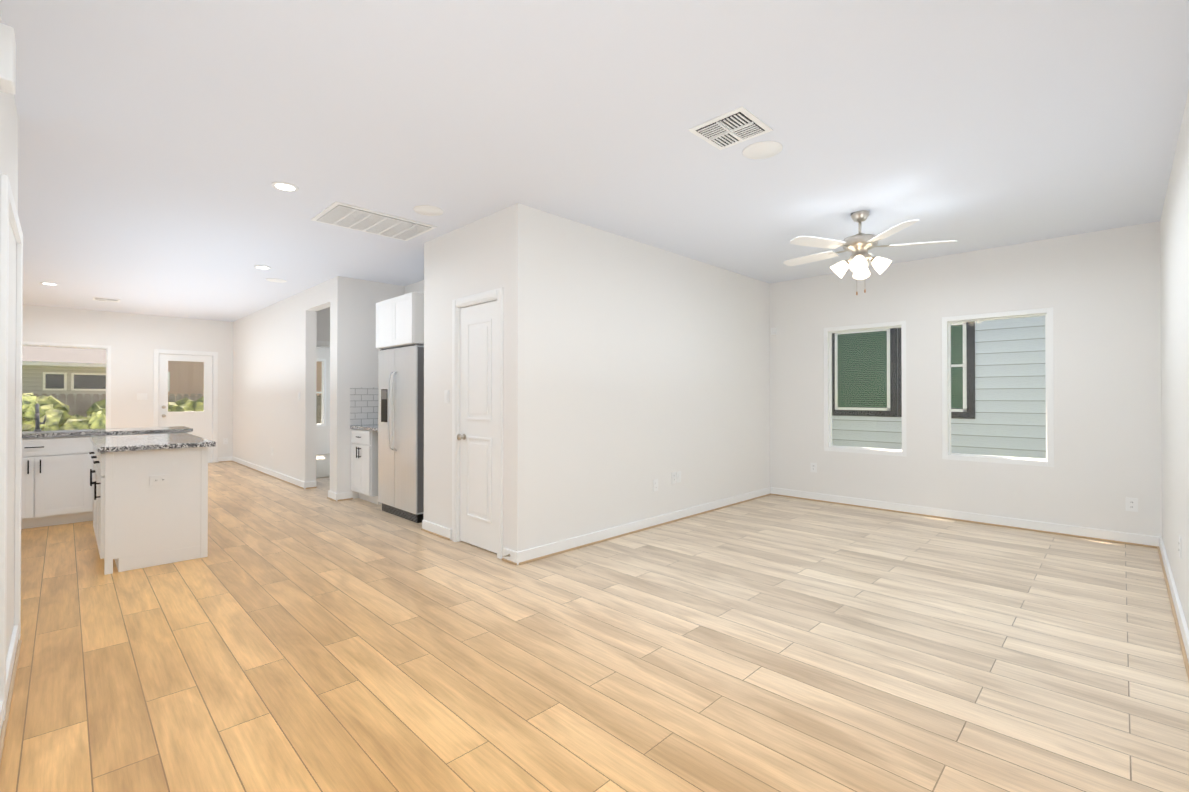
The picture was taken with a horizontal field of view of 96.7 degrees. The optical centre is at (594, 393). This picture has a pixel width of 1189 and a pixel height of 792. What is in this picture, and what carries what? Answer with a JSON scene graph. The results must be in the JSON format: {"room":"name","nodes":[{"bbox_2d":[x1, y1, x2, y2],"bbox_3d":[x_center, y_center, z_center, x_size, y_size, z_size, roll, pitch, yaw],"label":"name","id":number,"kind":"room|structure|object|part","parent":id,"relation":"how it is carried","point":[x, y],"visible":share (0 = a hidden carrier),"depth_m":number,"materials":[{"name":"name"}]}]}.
{"room":"empty living room","nodes":[
{"label":"empty living room","id":0,"kind":"room"},
{"bbox_2d":[0,11,17,658],"bbox_3d":[-1.549,-0.095,1.210,4.367,2.740,0.120,0,0,45],"label":"wall","id":1,"kind":"structure","parent":0,"point":[8,139],"depth_m":2.50,"materials":[{"name":"white paint"}]},
{"bbox_2d":[0,23,15,94],"bbox_3d":[-2.058,-1.167,1.843,0.140,0.210,0.050,0,0,45],"label":"door chime","id":2,"kind":"object","parent":1,"relation":"attached to","point":[7,61],"visible":1,"depth_m":1.81,"materials":[{"name":"white plastic"}]},
{"bbox_2d":[0,625,21,763],"bbox_3d":[-1.468,1.227,1.226,4.227,0.095,0.028,0,0,45],"label":"baseboard","id":3,"kind":"structure","parent":1,"relation":"attached to","point":[12,659],"depth_m":2.30,"materials":[{"name":"white wood"}]},
{"bbox_2d":[0,174,22,720],"bbox_3d":[-2.667,0.217,2.421,1.070,2.130,0.020,0,0,45],"label":"door frame","id":4,"kind":"structure","parent":1,"relation":"attached to","point":[8,211],"depth_m":2.06,"materials":[{"name":"white wood"}]},
{"bbox_2d":[22,304,329,456],"bbox_3d":[-7.703,-0.045,9.927,0.160,2.740,9.785,0,0,45],"label":"wall","id":5,"kind":"structure","parent":0,"point":[133,341],"depth_m":9.42,"materials":[{"name":"white paint"}]},
{"bbox_2d":[22,341,110,430],"bbox_3d":[-8.860,-0.056,8.779,0.164,1.550,1.225,0,0,45],"label":"kitchen window","id":6,"kind":"structure","parent":5,"relation":"in","point":[107,376],"depth_m":8.93,"materials":[{"name":"white"}]},
{"bbox_2d":[159,354,211,461],"bbox_3d":[-7.641,0.293,9.902,0.110,2.025,0.800,0,0,45],"label":"back door","id":7,"kind":"structure","parent":5,"relation":"in","point":[199,423],"depth_m":9.95,"materials":[{"name":"white wood"}]},
{"bbox_2d":[153,349,217,462],"bbox_3d":[-7.679,0.260,9.940,0.174,2.130,0.960,0,0,45],"label":"door frame","id":8,"kind":"structure","parent":5,"relation":"attached to","point":[157,352],"depth_m":10.09,"materials":[{"name":"white wood"}]},
{"bbox_2d":[223,438,227,443],"bbox_3d":[-7.193,0.928,10.313,0.008,0.115,0.075,0,0,45],"label":"outlet","id":9,"kind":"object","parent":5,"relation":"attached to","point":[225,440],"visible":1,"depth_m":10.31,"materials":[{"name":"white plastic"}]},
{"bbox_2d":[316,358,325,426],"bbox_3d":[-6.267,-0.026,11.379,0.164,1.480,0.870,0,0,45],"label":"bedroom window","id":10,"kind":"structure","parent":5,"relation":"in","point":[323,409],"depth_m":11.61,"materials":[{"name":"white"}]},
{"bbox_2d":[233,279,329,481],"bbox_3d":[-5.161,-0.053,8.561,5.370,2.740,0.140,0,0,45],"label":"wall","id":11,"kind":"structure","parent":0,"point":[274,357],"depth_m":8.16,"materials":[{"name":"white paint"}]},
{"bbox_2d":[230,456,306,488],"bbox_3d":[-5.546,1.271,8.820,4.448,0.095,0.031,0,0,45],"label":"baseboard","id":12,"kind":"structure","parent":11,"relation":"attached to","point":[301,484],"depth_m":8.40,"materials":[{"name":"white wood"}]},
{"bbox_2d":[317,307,329,341],"bbox_3d":[-3.096,-0.048,9.421,0.120,2.740,3.995,0,0,45],"label":"wall","id":13,"kind":"structure","parent":0,"point":[323,324],"depth_m":8.22,"materials":[{"name":"white paint"}]},
{"bbox_2d":[317,341,329,347],"bbox_3d":[-4.261,0.251,8.241,0.134,2.130,0.680,0,0,45],"label":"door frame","id":14,"kind":"structure","parent":13,"relation":"attached to","point":[326,344],"depth_m":8.21,"materials":[{"name":"white"}]},
{"bbox_2d":[330,276,404,498],"bbox_3d":[-2.921,-0.063,6.828,0.250,2.740,0.850,0,0,45],"label":"wall","id":15,"kind":"structure","parent":0,"point":[354,350],"depth_m":6.55,"materials":[{"name":"white paint"}]},
{"bbox_2d":[327,490,338,500],"bbox_3d":[-3.230,1.258,6.510,0.306,0.095,0.031,0,0,45],"label":"baseboard","id":16,"kind":"structure","parent":15,"relation":"attached to","point":[334,496],"depth_m":6.47,"materials":[{"name":"white wood"}]},
{"bbox_2d":[405,280,423,293],"bbox_3d":[-2.001,-0.064,6.596,5.420,2.740,0.120,0,0,45],"label":"wall","id":17,"kind":"structure","parent":0,"point":[417,287],"depth_m":6.81,"materials":[{"name":"white paint"}]},
{"bbox_2d":[350,387,377,424],"bbox_3d":[-2.478,0.154,6.491,0.850,0.477,0.700,0,0,45],"label":"backsplash","id":18,"kind":"structure","parent":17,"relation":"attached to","point":[363,405],"depth_m":6.65,"materials":[{"name":"tile"}]},
{"bbox_2d":[376,292,423,348],"bbox_3d":[-1.851,-0.754,5.822,0.870,0.510,0.758,0,0,45],"label":"upper cabinet","id":19,"kind":"object","parent":17,"relation":"attached to","point":[399,321],"visible":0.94,"depth_m":5.44,"materials":[{"name":"white wood"}]},
{"bbox_2d":[424,207,507,547],"bbox_3d":[-1.107,-0.076,4.617,1.360,2.740,0.120,0,0,45],"label":"wall","id":20,"kind":"structure","parent":0,"point":[469,259],"depth_m":4.74,"materials":[{"name":"white paint"}]},
{"bbox_2d":[421,520,451,540],"bbox_3d":[-1.455,1.248,4.852,0.525,0.095,0.028,0,0,45],"label":"baseboard","id":21,"kind":"structure","parent":20,"relation":"attached to","point":[432,528],"depth_m":4.83,"materials":[{"name":"white wood"}]},
{"bbox_2d":[444,390,448,402],"bbox_3d":[-1.327,0.025,4.743,0.075,0.115,0.010,0,0,45],"label":"light switch","id":22,"kind":"object","parent":20,"relation":"attached to","point":[446,396],"visible":1,"depth_m":4.74,"materials":[{"name":"white plastic"}]},
{"bbox_2d":[457,301,496,552],"bbox_3d":[-0.970,0.267,4.402,0.616,2.028,0.103,0,0,45],"label":"closet door","id":23,"kind":"structure","parent":20,"relation":"in","point":[477,436],"depth_m":4.41,"materials":[{"name":"white wood"}]},
{"bbox_2d":[452,287,502,558],"bbox_3d":[-0.944,0.232,4.439,0.756,2.123,0.139,0,0,45],"label":"door frame","id":24,"kind":"structure","parent":20,"relation":"attached to","point":[458,304],"depth_m":4.52,"materials":[{"name":"white wood"}]},
{"bbox_2d":[0,461,1188,791],"bbox_3d":[-3.123,1.349,5.465,12.937,0.100,9.945,0,0,45],"label":"floor","id":25,"kind":"structure","parent":0,"point":[284,637],"depth_m":2.55,"materials":[{"name":"brown wood"}]},
{"bbox_2d":[21,426,192,528],"bbox_3d":[-6.176,0.838,4.660,0.673,0.914,4.150,0,0,45],"label":"base cabinet","id":26,"kind":"object","parent":25,"relation":"on","point":[56,487],"depth_m":5.19,"materials":[{"name":"white wood"}]},
{"bbox_2d":[34,404,46,430],"bbox_3d":[-5.687,0.244,5.425,0.215,0.286,0.093,0,0,45],"label":"faucet","id":27,"kind":"object","parent":26,"relation":"on","point":[37,421],"visible":1,"depth_m":5.45,"materials":[{"name":"silver metal"}]},
{"bbox_2d":[89,441,207,574],"bbox_3d":[-3.771,0.857,4.436,1.356,0.872,0.653,0,0,45],"label":"kitchen island","id":28,"kind":"object","parent":25,"relation":"on","point":[139,521],"depth_m":3.96,"materials":[{"name":"white wood"}]},
{"bbox_2d":[90,433,215,452],"bbox_3d":[-3.755,0.400,4.459,1.470,0.037,0.680,0,0,45],"label":"island countertop","id":29,"kind":"structure","parent":28,"relation":"on","point":[121,443],"depth_m":4.12,"materials":[{"name":"grey stone"}]},
{"bbox_2d":[150,474,168,485],"bbox_3d":[-3.268,0.649,3.975,0.008,0.075,0.115,0,0,45],"label":"outlet","id":30,"kind":"object","parent":28,"relation":"attached to","point":[159,479],"visible":1,"depth_m":3.97,"materials":[{"name":"white plastic"}]},
{"bbox_2d":[316,454,329,477],"bbox_3d":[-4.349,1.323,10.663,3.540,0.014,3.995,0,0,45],"label":"bathtub","id":31,"kind":"object","parent":25,"relation":"on","point":[322,465],"depth_m":9.64,"materials":[{"name":"white ceramic"}]},
{"bbox_2d":[350,424,381,504],"bbox_3d":[-2.486,0.849,6.477,0.846,0.912,0.719,0,0,45],"label":"base cabinet","id":32,"kind":"object","parent":25,"relation":"on","point":[364,463],"visible":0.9,"depth_m":6.26,"materials":[{"name":"white wood"}]},
{"bbox_2d":[378,344,423,522],"bbox_3d":[-1.861,0.404,5.809,0.906,1.795,0.764,0,0,45],"label":"fridge","id":33,"kind":"object","parent":25,"relation":"on","point":[418,518],"depth_m":5.49,"materials":[{"name":"silver metal"}]},
{"bbox_3d":[-2.138,0.185,5.591,0.095,0.842,0.063,0,0,45],"label":"fridge handle","id":34,"kind":"part","parent":33,"relation":"part of","materials":[{"name":"silver metal"}]},
{"bbox_3d":[-2.064,0.355,5.605,0.906,1.700,0.085,0,0,45],"label":"fridge door","id":35,"kind":"part","parent":33,"relation":"part of","materials":[{"name":"silver metal"}]},
{"bbox_2d":[0,0,1188,321],"bbox_3d":[-3.123,-1.501,5.481,12.937,0.120,9.945,0,0,45],"label":"ceiling","id":36,"kind":"structure","parent":0,"point":[162,144],"depth_m":2.90,"materials":[{"name":"white paint"}]},
{"bbox_2d":[40,282,57,284],"bbox_3d":[-7.100,-1.429,6.887,0.170,0.006,0.170,0,0,45],"label":"recessed light","id":37,"kind":"object","parent":36,"relation":"in","point":[45,283],"visible":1,"depth_m":6.85,"materials":[{"name":"white plastic"}]},
{"bbox_2d":[92,297,119,301],"bbox_3d":[-7.391,-1.417,8.011,0.300,0.016,0.300,0,0,45],"label":"ceiling vent","id":38,"kind":"object","parent":36,"relation":"in","point":[106,299],"visible":1,"depth_m":7.97,"materials":[{"name":"white plastic"}]},
{"bbox_2d":[254,265,270,268],"bbox_3d":[-3.768,-1.434,6.008,0.170,0.006,0.170,0,0,45],"label":"recessed light","id":39,"kind":"object","parent":36,"relation":"in","point":[261,267],"visible":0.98,"depth_m":6.00,"materials":[{"name":"white plastic"}]},
{"bbox_2d":[266,278,286,282],"bbox_3d":[-4.023,-1.430,6.686,0.230,0.006,0.230,0,0,45],"label":"ceiling speaker","id":40,"kind":"object","parent":36,"relation":"attached to","point":[276,280],"visible":0.96,"depth_m":6.67,"materials":[{"name":"white plastic"}]},
{"bbox_2d":[271,182,298,191],"bbox_3d":[-2.167,-1.447,3.705,0.170,0.006,0.170,0,0,45],"label":"recessed light","id":41,"kind":"object","parent":36,"relation":"in","point":[285,186],"visible":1,"depth_m":3.69,"materials":[{"name":"white plastic"}]},
{"bbox_2d":[311,201,436,240],"bbox_3d":[-1.857,-1.437,4.476,0.570,0.018,0.830,0,0,45],"label":"ceiling vent","id":42,"kind":"object","parent":36,"relation":"in","point":[340,214],"visible":1,"depth_m":4.42,"materials":[{"name":"white plastic"}]},
{"bbox_2d":[413,205,443,215],"bbox_3d":[-1.312,-1.445,4.180,0.230,0.006,0.230,0,0,45],"label":"ceiling speaker","id":43,"kind":"object","parent":36,"relation":"attached to","point":[427,210],"visible":1,"depth_m":4.17,"materials":[{"name":"white plastic"}]},
{"bbox_2d":[688,106,772,149],"bbox_3d":[0.748,-1.447,2.910,0.330,0.016,0.330,0,0,45],"label":"ceiling vent","id":44,"kind":"object","parent":36,"relation":"in","point":[733,127],"visible":1,"depth_m":2.89,"materials":[{"name":"white plastic"}]},
{"bbox_2d":[742,141,782,158],"bbox_3d":[1.002,-1.451,3.158,0.230,0.006,0.230,0,0,45],"label":"ceiling speaker","id":45,"kind":"object","parent":36,"relation":"attached to","point":[763,150],"visible":1,"depth_m":3.15,"materials":[{"name":"white plastic"}]},
{"bbox_2d":[783,210,955,294],"bbox_3d":[2.122,-1.117,4.285,1.259,0.662,1.274,0,0,45],"label":"ceiling fan","id":46,"kind":"object","parent":36,"relation":"hanging from","point":[859,245],"visible":1,"depth_m":4.17,"materials":[{"name":"silver metal"}]},
{"bbox_2d":[508,203,769,551],"bbox_3d":[0.806,-0.070,5.488,0.120,2.740,4.055,0,0,45],"label":"wall","id":47,"kind":"structure","parent":0,"point":[636,369],"depth_m":4.84,"materials":[{"name":"white paint"}]},
{"bbox_2d":[512,487,771,564],"bbox_3d":[0.849,1.252,5.418,0.028,0.095,4.083,0,0,45],"label":"baseboard","id":48,"kind":"structure","parent":47,"relation":"attached to","point":[514,557],"depth_m":4.84,"materials":[{"name":"white wood"}]},
{"bbox_2d":[653,479,657,491],"bbox_3d":[0.599,0.898,5.184,0.008,0.115,0.075,0,0,45],"label":"outlet","id":49,"kind":"object","parent":47,"relation":"attached to","point":[655,484],"visible":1,"depth_m":5.18,"materials":[{"name":"white plastic"}]},
{"bbox_2d":[671,472,675,483],"bbox_3d":[0.811,0.859,5.396,0.008,0.115,0.075,0,0,45],"label":"outlet","id":50,"kind":"object","parent":47,"relation":"attached to","point":[673,477],"visible":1,"depth_m":5.38,"materials":[{"name":"white plastic"}]},
{"bbox_2d":[676,471,680,482],"bbox_3d":[0.872,0.859,5.456,0.010,0.115,0.075,0,0,45],"label":"outlet","id":51,"kind":"object","parent":47,"relation":"attached to","point":[678,476],"visible":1,"depth_m":5.45,"materials":[{"name":"white plastic"}]},
{"bbox_2d":[770,221,1161,536],"bbox_3d":[0.275,-0.050,8.994,12.777,2.740,0.160,0,0,45],"label":"wall","id":52,"kind":"structure","parent":0,"point":[1099,292],"depth_m":5.10,"materials":[{"name":"white paint"}]},
{"bbox_2d":[771,327,775,334],"bbox_3d":[2.313,-0.808,6.837,0.065,0.090,0.022,0,0,45],"label":"sensor","id":53,"kind":"object","parent":52,"relation":"attached to","point":[773,331],"visible":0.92,"depth_m":6.83,"materials":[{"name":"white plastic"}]},
{"bbox_2d":[811,463,816,472],"bbox_3d":[2.681,0.905,6.470,0.075,0.115,0.008,0,0,45],"label":"outlet","id":54,"kind":"object","parent":52,"relation":"attached to","point":[813,467],"visible":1,"depth_m":6.46,"materials":[{"name":"white plastic"}]},
{"bbox_2d":[824,321,906,456],"bbox_3d":[3.146,-0.054,6.142,0.890,1.485,0.164,0,0,45],"label":"living room window","id":55,"kind":"structure","parent":52,"relation":"in","point":[828,399],"depth_m":6.16,"materials":[{"name":"white"}]},
{"bbox_2d":[832,307,1053,466],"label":"living room window","id":56,"kind":"structure","parent":52,"relation":"in","point":[1047,314],"depth_m":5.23,"materials":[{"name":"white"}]},
{"bbox_2d":[772,487,1155,547],"bbox_3d":[3.511,1.253,5.626,3.390,0.095,0.028,0,0,45],"label":"baseboard","id":57,"kind":"structure","parent":52,"relation":"attached to","point":[1045,527],"depth_m":5.26,"materials":[{"name":"white wood"}]},
{"bbox_2d":[1125,497,1137,511],"bbox_3d":[4.614,0.954,4.542,0.075,0.115,0.008,0,0,45],"label":"outlet","id":58,"kind":"object","parent":52,"relation":"attached to","point":[1132,504],"visible":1,"depth_m":4.54,"materials":[{"name":"white plastic"}]},
{"bbox_2d":[1160,91,1188,629],"bbox_3d":[2.448,-0.091,2.012,0.160,2.740,6.980,0,0,45],"label":"wall","id":59,"kind":"structure","parent":0,"point":[1174,252],"depth_m":3.16,"materials":[{"name":"white paint"}]},
{"bbox_2d":[1156,536,1188,680],"bbox_3d":[2.381,1.232,2.070,0.028,0.095,6.660,0,0,45],"label":"baseboard","id":60,"kind":"structure","parent":59,"relation":"attached to","point":[1178,614],"depth_m":3.08,"materials":[{"name":"white wood"}]},
{"bbox_2d":[1179,536,1181,558],"bbox_3d":[3.302,0.865,2.983,0.008,0.115,0.075,0,0,45],"label":"outlet","id":61,"kind":"object","parent":59,"relation":"attached to","point":[1180,549],"visible":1,"depth_m":2.96,"materials":[{"name":"white plastic"}]},
{"label":"outside","id":62,"kind":"structure","parent":0,"visible":0},
{"bbox_3d":[-5.382,1.789,12.273,65.000,0.200,60.000,0,0,45],"label":"ground","id":63,"kind":"structure","parent":62,"visible":0},
{"bbox_2d":[22,346,105,403],"bbox_3d":[-26.319,-1.108,17.068,6.600,5.650,20.000,0,0,45],"label":"house","id":64,"kind":"structure","parent":63,"relation":"on","point":[44,366],"depth_m":19.73,"materials":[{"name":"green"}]},
{"bbox_2d":[22,393,203,430],"bbox_3d":[-10.543,0.747,9.868,2.887,1.836,6.315,0,0,42],"label":"bushes","id":65,"kind":"object","parent":63,"relation":"on","point":[87,422],"depth_m":9.88,"materials":[{"name":"green plant"}]},
{"bbox_2d":[33,394,321,422],"bbox_3d":[-11.820,0.847,12.265,0.100,1.685,28.890,0,0,45],"label":"fence","id":66,"kind":"object","parent":63,"relation":"on","point":[79,398],"depth_m":12.25,"materials":[{"name":"brown wood"}]},
{"bbox_2d":[168,361,321,401],"bbox_3d":[-11.508,-0.247,19.029,5.200,3.950,7.100,0,0,45],"label":"house","id":67,"kind":"structure","parent":63,"relation":"on","point":[190,376],"depth_m":19.19,"materials":[{"name":"beige"}]}
]}

